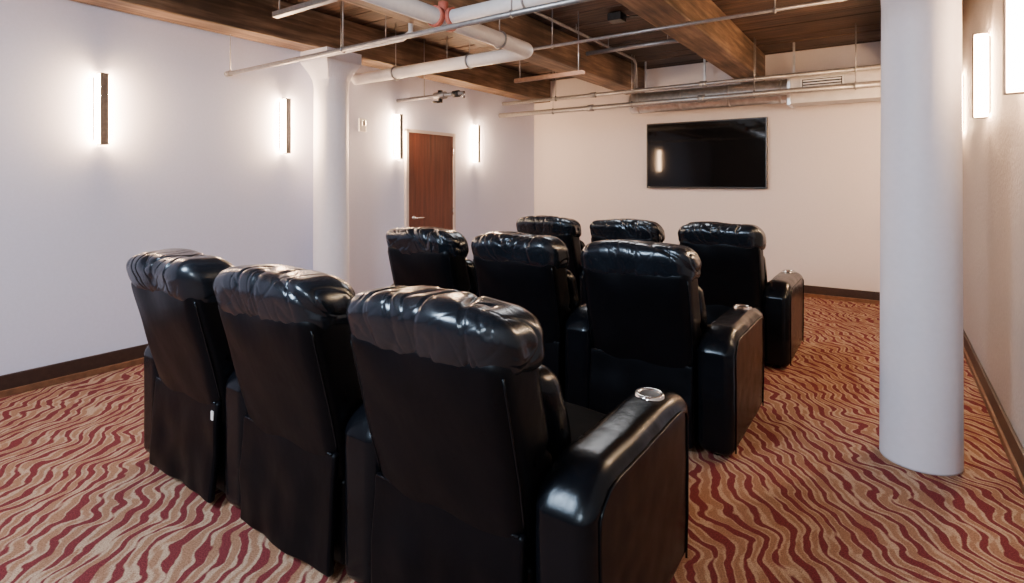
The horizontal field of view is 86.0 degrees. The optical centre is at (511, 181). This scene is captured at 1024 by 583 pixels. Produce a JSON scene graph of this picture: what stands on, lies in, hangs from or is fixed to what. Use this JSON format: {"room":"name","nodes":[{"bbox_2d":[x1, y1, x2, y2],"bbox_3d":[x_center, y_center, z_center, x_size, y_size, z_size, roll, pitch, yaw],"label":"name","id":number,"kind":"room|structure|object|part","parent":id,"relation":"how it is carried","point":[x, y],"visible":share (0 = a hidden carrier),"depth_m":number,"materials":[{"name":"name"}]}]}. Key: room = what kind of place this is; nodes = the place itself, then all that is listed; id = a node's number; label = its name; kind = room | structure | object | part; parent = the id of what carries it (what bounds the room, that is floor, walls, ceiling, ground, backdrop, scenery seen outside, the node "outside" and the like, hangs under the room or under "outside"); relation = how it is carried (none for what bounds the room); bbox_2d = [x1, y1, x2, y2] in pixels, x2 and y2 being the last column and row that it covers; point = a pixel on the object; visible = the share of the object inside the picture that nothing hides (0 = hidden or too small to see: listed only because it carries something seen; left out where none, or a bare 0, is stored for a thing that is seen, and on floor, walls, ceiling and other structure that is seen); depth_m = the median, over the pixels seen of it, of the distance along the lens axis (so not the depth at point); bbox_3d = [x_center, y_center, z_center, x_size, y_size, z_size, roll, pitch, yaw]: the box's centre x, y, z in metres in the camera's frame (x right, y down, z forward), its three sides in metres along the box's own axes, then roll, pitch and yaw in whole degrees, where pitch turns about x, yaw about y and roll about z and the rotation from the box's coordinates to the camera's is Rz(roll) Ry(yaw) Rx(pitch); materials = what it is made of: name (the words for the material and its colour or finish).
{"room":"home theater","nodes":[
{"label":"home theater","id":0,"kind":"room"},
{"bbox_2d":[0,0,533,375],"bbox_3d":[-2.875,-0.110,4.675,0.150,3.120,11.240,0,0,35],"label":"wall","id":1,"kind":"structure","parent":0,"point":[193,159],"depth_m":4.53,"materials":[{"name":"white paint"}]},
{"bbox_2d":[0,344,147,397],"bbox_3d":[-3.648,1.377,3.392,0.032,0.145,8.210,0,0,35],"label":"baseboard","id":2,"kind":"structure","parent":1,"relation":"attached to","point":[21,378],"depth_m":4.00,"materials":[{"name":"wood"}]},
{"bbox_2d":[94,72,108,144],"bbox_3d":[-3.094,-0.550,4.146,0.090,0.540,0.080,0,0,35],"label":"wall sconce","id":3,"kind":"object","parent":1,"relation":"attached to","point":[101,81],"visible":1,"depth_m":4.12,"materials":[{"name":"silver metal"}]},
{"bbox_3d":[-3.126,-0.550,4.168,0.012,0.480,0.080,0,0,35],"label":"plate","id":4,"kind":"part","parent":3,"relation":"part of","materials":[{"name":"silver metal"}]},
{"bbox_2d":[96,74,99,143],"bbox_3d":[-3.094,-0.550,4.146,0.066,0.520,0.068,0,0,35],"label":"diffuser","id":5,"kind":"object","parent":3,"relation":"attached to","point":[98,75],"depth_m":4.11,"materials":[{"name":"white plastic"}]},
{"bbox_3d":[-3.060,-0.550,4.122,0.008,0.540,0.054,0,0,35],"label":"lamp shade","id":6,"kind":"part","parent":3,"relation":"part of","materials":[{"name":"brown metal"}]},
{"bbox_2d":[280,98,290,153],"bbox_3d":[-2.226,-0.550,5.406,0.090,0.540,0.080,0,0,35],"label":"wall sconce","id":7,"kind":"object","parent":1,"relation":"attached to","point":[285,104],"visible":1,"depth_m":5.38,"materials":[{"name":"silver metal"}]},
{"bbox_3d":[-2.258,-0.550,5.428,0.012,0.480,0.080,0,0,35],"label":"plate","id":8,"kind":"part","parent":7,"relation":"part of","materials":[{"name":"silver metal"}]},
{"bbox_2d":[281,99,285,152],"bbox_3d":[-2.226,-0.550,5.406,0.066,0.520,0.068,0,0,35],"label":"diffuser","id":9,"kind":"object","parent":7,"relation":"attached to","point":[283,102],"depth_m":5.37,"materials":[{"name":"white plastic"}]},
{"bbox_3d":[-2.192,-0.550,5.383,0.008,0.540,0.054,0,0,35],"label":"lamp shade","id":10,"kind":"part","parent":7,"relation":"part of","materials":[{"name":"brown metal"}]},
{"bbox_2d":[358,118,365,131],"bbox_3d":[-1.689,-0.645,6.226,0.045,0.150,0.100,0,0,35],"label":"fire alarm strobe","id":11,"kind":"object","parent":1,"relation":"attached to","point":[361,122],"visible":1,"depth_m":6.20,"materials":[{"name":"white plastic"}]},
{"bbox_2d":[394,114,402,158],"bbox_3d":[-1.369,-0.550,6.649,0.090,0.540,0.080,0,0,35],"label":"wall sconce","id":12,"kind":"object","parent":1,"relation":"attached to","point":[398,119],"visible":1,"depth_m":6.62,"materials":[{"name":"silver metal"}]},
{"bbox_3d":[-1.402,-0.550,6.671,0.012,0.480,0.080,0,0,35],"label":"plate","id":13,"kind":"part","parent":12,"relation":"part of","materials":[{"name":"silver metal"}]},
{"bbox_2d":[395,115,399,157],"bbox_3d":[-1.369,-0.550,6.649,0.066,0.520,0.068,0,0,35],"label":"diffuser","id":14,"kind":"object","parent":12,"relation":"attached to","point":[397,117],"depth_m":6.62,"materials":[{"name":"white plastic"}]},
{"bbox_3d":[-1.336,-0.550,6.626,0.008,0.540,0.054,0,0,35],"label":"lamp shade","id":15,"kind":"part","parent":12,"relation":"part of","materials":[{"name":"brown metal"}]},
{"bbox_2d":[404,129,408,227],"bbox_3d":[-1.304,0.395,6.789,0.040,2.110,0.045,0,0,35],"label":"door jamb","id":16,"kind":"object","parent":1,"relation":"attached to","point":[406,134],"depth_m":6.77,"materials":[{"name":"white paint"}]},
{"bbox_2d":[409,132,452,229],"bbox_3d":[-1.056,0.410,7.156,0.029,2.060,0.840,0,0,35],"label":"door","id":17,"kind":"structure","parent":1,"relation":"in","point":[430,155],"depth_m":7.14,"materials":[{"name":"brown wood"}]},
{"bbox_2d":[404,128,455,136],"bbox_3d":[-1.053,-0.640,7.154,0.040,0.040,0.930,0,0,35],"label":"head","id":18,"kind":"structure","parent":17,"relation":"attached to","point":[409,130],"depth_m":7.11,"materials":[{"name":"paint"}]},
{"bbox_2d":[453,136,455,230],"bbox_3d":[-0.802,0.395,7.518,0.040,2.110,0.045,0,0,35],"label":"door jamb","id":19,"kind":"object","parent":1,"relation":"attached to","point":[454,137],"depth_m":7.51,"materials":[{"name":"white paint"}]},
{"bbox_2d":[473,125,479,162],"bbox_3d":[-0.507,-0.550,7.901,0.090,0.540,0.080,0,0,35],"label":"wall sconce","id":20,"kind":"object","parent":1,"relation":"attached to","point":[476,129],"visible":1,"depth_m":7.87,"materials":[{"name":"silver metal"}]},
{"bbox_3d":[-0.540,-0.550,7.923,0.012,0.480,0.080,0,0,35],"label":"plate","id":21,"kind":"part","parent":20,"relation":"part of","materials":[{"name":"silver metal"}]},
{"bbox_2d":[474,126,477,161],"bbox_3d":[-0.507,-0.550,7.901,0.066,0.520,0.068,0,0,35],"label":"diffuser","id":22,"kind":"object","parent":20,"relation":"attached to","point":[475,127],"depth_m":7.87,"materials":[{"name":"white plastic"}]},
{"bbox_3d":[-0.474,-0.550,7.878,0.008,0.540,0.054,0,0,35],"label":"lamp shade","id":23,"kind":"part","parent":20,"relation":"part of","materials":[{"name":"brown metal"}]},
{"bbox_2d":[0,297,1023,582],"bbox_3d":[-0.555,1.510,3.077,5.784,0.120,11.540,0,0,35],"label":"floor","id":24,"kind":"structure","parent":0,"point":[808,493],"depth_m":2.49,"materials":[{"name":"carpet"}]},
{"bbox_2d":[126,248,234,502],"bbox_3d":[-1.417,0.887,2.946,0.846,1.126,1.047,0,0,35],"label":"recliner","id":25,"kind":"object","parent":24,"relation":"on","point":[188,363],"visible":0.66,"depth_m":2.48,"materials":[{"name":"black leather"}]},
{"bbox_2d":[126,248,233,302],"bbox_3d":[-1.553,0.450,2.590,0.665,0.252,0.302,0,0,35],"label":"headrest pillow","id":26,"kind":"object","parent":25,"relation":"on","point":[171,275],"depth_m":2.42,"materials":[{"name":"black leather"}]},
{"bbox_3d":[-1.318,1.250,2.935,0.600,0.320,0.740,0,0,35],"label":"frame","id":27,"kind":"part","parent":25,"relation":"part of","materials":[{"name":"black plastic"}]},
{"bbox_2d":[213,264,362,576],"bbox_3d":[-0.748,0.887,2.489,0.846,1.126,1.042,0,0,35],"label":"recliner","id":28,"kind":"object","parent":24,"relation":"on","point":[293,390],"visible":0.72,"depth_m":2.03,"materials":[{"name":"black leather"}]},
{"bbox_2d":[213,264,354,329],"bbox_3d":[-0.882,0.448,2.133,0.661,0.248,0.300,0,0,35],"label":"headrest pillow","id":29,"kind":"object","parent":28,"relation":"on","point":[256,296],"depth_m":1.97,"materials":[{"name":"black leather"}]},
{"bbox_3d":[-0.651,1.250,2.476,0.600,0.320,0.740,0,0,35],"label":"frame","id":30,"kind":"part","parent":28,"relation":"part of","materials":[{"name":"black plastic"}]},
{"bbox_2d":[313,80,348,283],"bbox_3d":[-1.856,0.215,5.636,0.358,2.470,0.358,0,0,35],"label":"column","id":31,"kind":"structure","parent":24,"relation":"on","point":[331,102],"depth_m":5.49,"materials":[{"name":"white paint"}]},
{"bbox_2d":[300,46,361,89],"bbox_3d":[-1.856,-1.130,5.637,0.426,0.380,0.426,0,0,35],"label":"column capital","id":32,"kind":"object","parent":31,"relation":"attached to","point":[342,67],"depth_m":5.49,"materials":[{"name":"white paint"}]},
{"bbox_2d":[386,226,477,293],"bbox_3d":[-0.489,0.887,4.349,0.844,1.126,1.044,0,0,35],"label":"recliner","id":33,"kind":"object","parent":24,"relation":"on","point":[426,255],"visible":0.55,"depth_m":3.86,"materials":[{"name":"black leather"}]},
{"bbox_2d":[386,226,468,256],"bbox_3d":[-0.625,0.448,3.994,0.664,0.249,0.301,0,0,35],"label":"headrest pillow","id":34,"kind":"object","parent":33,"relation":"on","point":[426,241],"depth_m":3.85,"materials":[{"name":"black leather"}]},
{"bbox_2d":[466,259,477,293],"bbox_3d":[-0.499,0.790,4.177,0.612,0.460,0.250,0,0,35],"label":"lumbar cushion","id":35,"kind":"object","parent":33,"relation":"on","point":[471,286],"depth_m":3.96,"materials":[{"name":"black leather"}]},
{"bbox_2d":[345,285,688,582],"bbox_3d":[-0.012,0.887,1.975,1.018,1.126,1.049,0,0,35],"label":"recliner","id":36,"kind":"object","parent":24,"relation":"on","point":[467,460],"visible":1,"depth_m":1.60,"materials":[{"name":"black leather"}]},
{"bbox_2d":[346,285,544,374],"bbox_3d":[-0.224,0.449,1.671,0.666,0.250,0.307,0,0,35],"label":"headrest pillow","id":37,"kind":"object","parent":36,"relation":"on","point":[401,329],"depth_m":1.52,"materials":[{"name":"black leather"}]},
{"bbox_3d":[0.016,1.250,2.016,0.600,0.320,0.740,0,0,35],"label":"frame","id":38,"kind":"part","parent":36,"relation":"part of","materials":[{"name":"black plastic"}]},
{"bbox_2d":[539,365,571,462],"bbox_3d":[-0.093,0.790,1.857,0.612,0.460,0.250,0,0,35],"label":"lumbar cushion","id":39,"kind":"object","parent":36,"relation":"on","point":[555,425],"depth_m":1.65,"materials":[{"name":"black leather"}]},
{"bbox_2d":[565,402,605,442],"bbox_3d":[0.084,1.028,2.115,0.600,0.195,0.600,0,0,35],"label":"seat cushion","id":40,"kind":"object","parent":36,"relation":"on","point":[581,419],"depth_m":2.17,"materials":[{"name":"black leather"}]},
{"bbox_2d":[471,231,579,400],"bbox_3d":[0.179,0.887,3.888,0.846,1.126,1.047,0,0,35],"label":"recliner","id":41,"kind":"object","parent":24,"relation":"on","point":[527,271],"visible":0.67,"depth_m":3.40,"materials":[{"name":"black leather"}]},
{"bbox_2d":[471,231,568,268],"bbox_3d":[0.043,0.450,3.531,0.665,0.252,0.302,0,0,35],"label":"headrest pillow","id":42,"kind":"object","parent":41,"relation":"on","point":[497,249],"depth_m":3.39,"materials":[{"name":"black leather"}]},
{"bbox_3d":[0.277,1.250,3.876,0.600,0.320,0.740,0,0,35],"label":"frame","id":43,"kind":"part","parent":41,"relation":"part of","materials":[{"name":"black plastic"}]},
{"bbox_2d":[566,269,579,311],"bbox_3d":[0.168,0.790,3.717,0.612,0.460,0.250,0,0,35],"label":"lumbar cushion","id":44,"kind":"object","parent":41,"relation":"on","point":[572,294],"depth_m":3.51,"materials":[{"name":"black leather"}]},
{"bbox_2d":[516,215,584,291],"bbox_3d":[0.486,0.887,5.712,0.842,1.126,1.053,0,0,35],"label":"recliner","id":45,"kind":"object","parent":24,"relation":"on","point":[568,230],"visible":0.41,"depth_m":5.19,"materials":[{"name":"black leather"}]},
{"bbox_2d":[516,215,581,236],"bbox_3d":[0.347,0.449,5.357,0.666,0.250,0.307,0,0,35],"label":"headrest pillow","id":46,"kind":"object","parent":45,"relation":"on","point":[556,226],"depth_m":5.20,"materials":[{"name":"black leather"}]},
{"bbox_2d":[580,240,584,250],"bbox_3d":[0.478,0.790,5.543,0.612,0.460,0.250,0,0,35],"label":"lumbar cushion","id":47,"kind":"object","parent":45,"relation":"on","point":[582,244],"depth_m":5.32,"materials":[{"name":"black leather"}]},
{"bbox_2d":[579,218,664,304],"bbox_3d":[1.156,0.887,5.256,0.844,1.126,1.044,0,0,35],"label":"recliner","id":48,"kind":"object","parent":24,"relation":"on","point":[623,228],"visible":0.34,"depth_m":4.78,"materials":[{"name":"black leather"}]},
{"bbox_2d":[589,218,664,242],"bbox_3d":[1.020,0.448,4.901,0.664,0.249,0.301,0,0,35],"label":"headrest pillow","id":49,"kind":"object","parent":48,"relation":"on","point":[623,228],"depth_m":4.77,"materials":[{"name":"black leather"}]},
{"bbox_2d":[565,240,763,455],"bbox_3d":[0.919,0.887,3.381,1.018,1.126,1.038,0,0,35],"label":"recliner","id":50,"kind":"object","parent":24,"relation":"on","point":[642,321],"visible":0.95,"depth_m":2.99,"materials":[{"name":"black leather"}]},
{"bbox_2d":[580,240,700,280],"bbox_3d":[0.713,0.448,3.074,0.661,0.248,0.300,0,0,35],"label":"headrest pillow","id":51,"kind":"object","parent":50,"relation":"on","point":[603,260],"depth_m":2.94,"materials":[{"name":"black leather"}]},
{"bbox_3d":[0.945,1.250,3.417,0.600,0.320,0.740,0,0,35],"label":"frame","id":52,"kind":"part","parent":50,"relation":"part of","materials":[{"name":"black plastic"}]},
{"bbox_2d":[698,285,706,332],"bbox_3d":[0.835,0.790,3.258,0.612,0.460,0.250,0,0,35],"label":"lumbar cushion","id":53,"kind":"object","parent":50,"relation":"on","point":[702,308],"depth_m":3.06,"materials":[{"name":"black leather"}]},
{"bbox_2d":[677,221,803,367],"bbox_3d":[1.895,0.887,4.745,1.018,1.126,1.044,0,0,35],"label":"recliner","id":54,"kind":"object","parent":24,"relation":"on","point":[733,271],"visible":0.74,"depth_m":4.31,"materials":[{"name":"black leather"}]},
{"bbox_2d":[677,221,766,249],"bbox_3d":[1.687,0.450,4.439,0.665,0.252,0.302,0,0,35],"label":"headrest pillow","id":55,"kind":"object","parent":54,"relation":"on","point":[701,235],"depth_m":4.32,"materials":[{"name":"black leather"}]},
{"bbox_2d":[763,255,766,285],"bbox_3d":[1.812,0.790,4.625,0.612,0.460,0.250,0,0,35],"label":"lumbar cushion","id":56,"kind":"object","parent":54,"relation":"on","point":[765,269],"depth_m":4.43,"materials":[{"name":"black leather"}]},
{"bbox_2d":[879,0,963,475],"bbox_3d":[2.143,0.215,2.883,0.358,2.470,0.358,0,0,35],"label":"column","id":57,"kind":"structure","parent":24,"relation":"on","point":[921,398],"depth_m":2.74,"materials":[{"name":"white paint"}]},
{"bbox_2d":[281,0,880,80],"bbox_3d":[-0.555,-1.732,3.077,5.784,0.116,11.540,0,0,35],"label":"ceiling","id":58,"kind":"structure","parent":0,"point":[830,24],"depth_m":5.94,"materials":[{"name":"brown wood"}]},
{"bbox_2d":[272,0,337,18],"bbox_3d":[-1.510,-1.465,3.978,0.720,0.430,0.044,0,0,35],"label":"channel","id":59,"kind":"object","parent":58,"relation":"hanging from","point":[307,5],"visible":1,"depth_m":3.98,"materials":[{"name":"grey metal"}]},
{"bbox_2d":[71,0,549,102],"bbox_3d":[-2.670,-1.498,4.534,0.300,0.355,11.240,0,0,35],"label":"ceiling beam","id":60,"kind":"structure","parent":58,"relation":"attached to","point":[252,20],"depth_m":5.34,"materials":[{"name":"brown wood"}]},
{"bbox_2d":[320,1,412,57],"bbox_3d":[-1.332,-1.434,4.924,1.221,0.492,0.044,0,0,35],"label":"conduit","id":61,"kind":"object","parent":58,"relation":"hanging from","point":[410,26],"visible":0.35,"depth_m":4.84,"materials":[{"name":"grey metal"}]},
{"bbox_3d":[-1.588,-1.445,5.100,0.009,0.470,0.009,0,0,12],"label":"hanger rod","id":62,"kind":"part","parent":61,"relation":"part of","materials":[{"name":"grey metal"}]},
{"bbox_2d":[224,0,592,76],"bbox_3d":[-0.321,-1.312,3.390,5.454,0.736,0.052,0,0,35],"label":"pipe","id":63,"kind":"object","parent":58,"relation":"hanging from","point":[511,13],"visible":1,"depth_m":3.60,"materials":[{"name":"grey metal"}]},
{"bbox_3d":[-2.514,-1.325,4.900,0.009,0.710,0.009,0,0,12],"label":"hanger rod","id":64,"kind":"part","parent":63,"relation":"part of","materials":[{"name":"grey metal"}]},
{"bbox_3d":[-1.238,-1.325,4.021,0.009,0.710,0.009,0,0,12],"label":"hanger rod","id":65,"kind":"part","parent":63,"relation":"part of","materials":[{"name":"grey metal"}]},
{"bbox_2d":[396,39,464,102],"bbox_3d":[-0.980,-1.292,6.363,1.058,0.777,0.154,0,0,35],"label":"pipe","id":66,"kind":"object","parent":58,"relation":"hanging from","point":[440,95],"visible":0.98,"depth_m":6.29,"materials":[{"name":"grey metal"}]},
{"bbox_3d":[-1.030,-1.335,6.440,0.009,0.690,0.009,0,0,12],"label":"hanger rod","id":67,"kind":"part","parent":66,"relation":"part of","materials":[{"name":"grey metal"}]},
{"bbox_2d":[351,0,558,84],"bbox_3d":[-1.600,-1.378,1.559,5.484,0.604,7.554,0,0,35],"label":"insulated pipe","id":68,"kind":"object","parent":58,"relation":"hanging from","point":[513,49],"visible":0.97,"depth_m":4.26,"materials":[{"name":"white paint"}]},
{"bbox_3d":[-1.228,-1.445,5.799,0.009,0.470,0.009,0,0,12],"label":"hanger rod","id":69,"kind":"part","parent":68,"relation":"part of","materials":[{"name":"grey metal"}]},
{"bbox_2d":[341,0,644,94],"bbox_3d":[-1.335,-1.498,3.615,0.300,0.355,11.240,0,0,35],"label":"ceiling beam","id":70,"kind":"structure","parent":58,"relation":"attached to","point":[606,70],"depth_m":6.03,"materials":[{"name":"brown wood"}]},
{"bbox_2d":[514,11,584,82],"bbox_3d":[0.368,-1.365,5.587,0.810,0.630,0.044,0,0,35],"label":"channel","id":71,"kind":"object","parent":58,"relation":"hanging from","point":[579,72],"visible":0.77,"depth_m":5.52,"materials":[{"name":"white metal"}]},
{"bbox_3d":[0.652,-1.365,5.391,0.009,0.630,0.009,0,0,-33],"label":"hanger rod","id":72,"kind":"part","parent":71,"relation":"part of","materials":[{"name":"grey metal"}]},
{"bbox_2d":[534,12,637,87],"bbox_3d":[-1.268,-1.459,3.007,0.032,0.442,10.316,0,0,35],"label":"conduit","id":73,"kind":"object","parent":58,"relation":"hanging from","point":[537,13],"visible":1,"depth_m":6.01,"materials":[{"name":"grey metal"}]},
{"bbox_2d":[607,11,639,23],"bbox_3d":[1.245,-1.628,5.299,0.640,0.075,0.140,0,0,35],"label":"junction box","id":74,"kind":"object","parent":58,"relation":"attached to","point":[615,17],"depth_m":5.39,"materials":[{"name":"black metal"}]},
{"bbox_2d":[586,35,678,55],"bbox_3d":[1.431,-1.593,6.178,1.310,0.174,0.050,0,0,35],"label":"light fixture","id":75,"kind":"object","parent":58,"relation":"hanging from","point":[668,41],"visible":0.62,"depth_m":6.21,"materials":[{"name":"grey metal"}]},
{"bbox_2d":[447,0,846,57],"bbox_3d":[0.846,-1.462,4.808,5.140,0.436,0.052,0,0,35],"label":"conduit","id":76,"kind":"object","parent":58,"relation":"hanging from","point":[821,2],"visible":0.7,"depth_m":4.39,"materials":[{"name":"grey metal"}]},
{"bbox_3d":[0.377,-1.475,5.131,0.009,0.410,0.009,0,0,12],"label":"hanger rod","id":77,"kind":"part","parent":76,"relation":"part of","materials":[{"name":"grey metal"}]},
{"bbox_2d":[499,23,880,117],"bbox_3d":[2.071,-1.326,6.891,5.484,0.708,0.096,0,0,35],"label":"pipe","id":78,"kind":"object","parent":58,"relation":"hanging from","point":[868,84],"visible":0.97,"depth_m":6.59,"materials":[{"name":"grey metal"}]},
{"bbox_3d":[2.814,-1.350,6.379,0.009,0.660,0.009,0,0,-33],"label":"hanger rod","id":79,"kind":"part","parent":78,"relation":"part of","materials":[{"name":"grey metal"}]},
{"bbox_3d":[3.638,-1.350,5.812,0.009,0.660,0.009,0,0,12],"label":"hanger rod","id":80,"kind":"part","parent":78,"relation":"part of","materials":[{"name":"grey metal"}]},
{"bbox_2d":[616,0,764,83],"bbox_3d":[0.024,-1.498,2.679,0.300,0.355,11.240,0,0,35],"label":"ceiling beam","id":81,"kind":"structure","parent":58,"relation":"attached to","point":[721,43],"depth_m":5.16,"materials":[{"name":"brown wood"}]},
{"bbox_2d":[502,25,880,105],"bbox_3d":[2.116,-1.425,6.957,5.484,0.510,0.080,0,0,35],"label":"pipe","id":82,"kind":"object","parent":58,"relation":"hanging from","point":[877,66],"visible":0.88,"depth_m":6.73,"materials":[{"name":"grey metal"}]},
{"bbox_3d":[2.860,-1.445,6.445,0.009,0.470,0.009,0,0,12],"label":"hanger rod","id":83,"kind":"part","parent":82,"relation":"part of","materials":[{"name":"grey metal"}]},
{"bbox_3d":[3.683,-1.445,5.878,0.009,0.470,0.009,0,0,12],"label":"hanger rod","id":84,"kind":"part","parent":82,"relation":"part of","materials":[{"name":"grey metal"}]},
{"bbox_2d":[628,42,880,113],"bbox_3d":[3.151,-1.292,6.745,3.540,0.775,0.405,0,0,35],"label":"air duct","id":85,"kind":"object","parent":58,"relation":"hanging from","point":[873,94],"visible":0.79,"depth_m":6.60,"materials":[{"name":"white metal"}]},
{"bbox_2d":[800,75,843,86],"bbox_3d":[3.534,-1.120,6.261,0.440,0.160,0.022,0,0,35],"label":"grille","id":86,"kind":"object","parent":85,"relation":"attached to","point":[816,80],"depth_m":6.26,"materials":[{"name":"white plastic"}]},
{"bbox_2d":[534,41,880,291],"bbox_3d":[2.675,-0.110,7.768,5.784,3.120,0.150,0,0,35],"label":"wall","id":87,"kind":"structure","parent":0,"point":[818,214],"depth_m":7.19,"materials":[{"name":"beige paint"}]},
{"bbox_2d":[647,117,767,188],"bbox_3d":[2.667,-0.380,7.629,1.630,0.940,0.088,0,0,35],"label":"wall tv","id":88,"kind":"object","parent":87,"relation":"attached to","point":[723,153],"visible":1,"depth_m":7.54,"materials":[{"name":"glass"}]},
{"bbox_2d":[767,281,879,300],"bbox_3d":[2.627,1.377,7.699,5.484,0.145,0.018,0,0,35],"label":"baseboard","id":89,"kind":"structure","parent":87,"relation":"attached to","point":[860,294],"depth_m":6.71,"materials":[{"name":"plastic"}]},
{"bbox_2d":[962,0,1023,447],"bbox_3d":[1.766,-0.110,1.480,0.150,3.120,11.240,0,0,35],"label":"wall","id":90,"kind":"structure","parent":0,"point":[993,146],"depth_m":3.41,"materials":[{"name":"paint"}]},
{"bbox_2d":[962,75,963,130],"bbox_3d":[3.981,-0.700,4.908,0.090,0.560,0.080,0,0,35],"label":"wall sconce","id":91,"kind":"object","parent":90,"relation":"attached to","point":[962,75],"visible":0.17,"depth_m":4.85,"materials":[{"name":"silver metal"}]},
{"bbox_2d":[972,32,990,118],"bbox_3d":[3.096,-0.700,3.623,0.090,0.560,0.080,0,0,35],"label":"wall sconce","id":92,"kind":"object","parent":90,"relation":"attached to","point":[981,43],"visible":1,"depth_m":3.60,"materials":[{"name":"silver metal"}]},
{"bbox_3d":[3.062,-0.700,3.647,0.008,0.560,0.054,0,0,35],"label":"lamp shade","id":93,"kind":"part","parent":92,"relation":"part of","materials":[{"name":"brown metal"}]},
{"bbox_3d":[3.128,-0.700,3.601,0.012,0.500,0.080,0,0,35],"label":"plate","id":94,"kind":"part","parent":92,"relation":"part of","materials":[{"name":"silver metal"}]},
{"bbox_2d":[963,329,1023,494],"bbox_3d":[1.691,1.377,1.531,0.032,0.145,11.200,0,0,35],"label":"baseboard","id":95,"kind":"structure","parent":90,"relation":"attached to","point":[1017,449],"depth_m":3.21,"materials":[{"name":"wood"}]},
{"bbox_2d":[1003,0,1023,94],"bbox_3d":[2.404,-0.700,2.619,0.090,0.560,0.080,0,0,35],"label":"wall sconce","id":96,"kind":"object","parent":90,"relation":"attached to","point":[1013,10],"visible":1,"depth_m":2.60,"materials":[{"name":"white glass"}]},
{"bbox_3d":[2.370,-0.700,2.642,0.008,0.560,0.054,0,0,35],"label":"lamp shade","id":97,"kind":"part","parent":96,"relation":"part of","materials":[{"name":"brown metal"}]}
]}

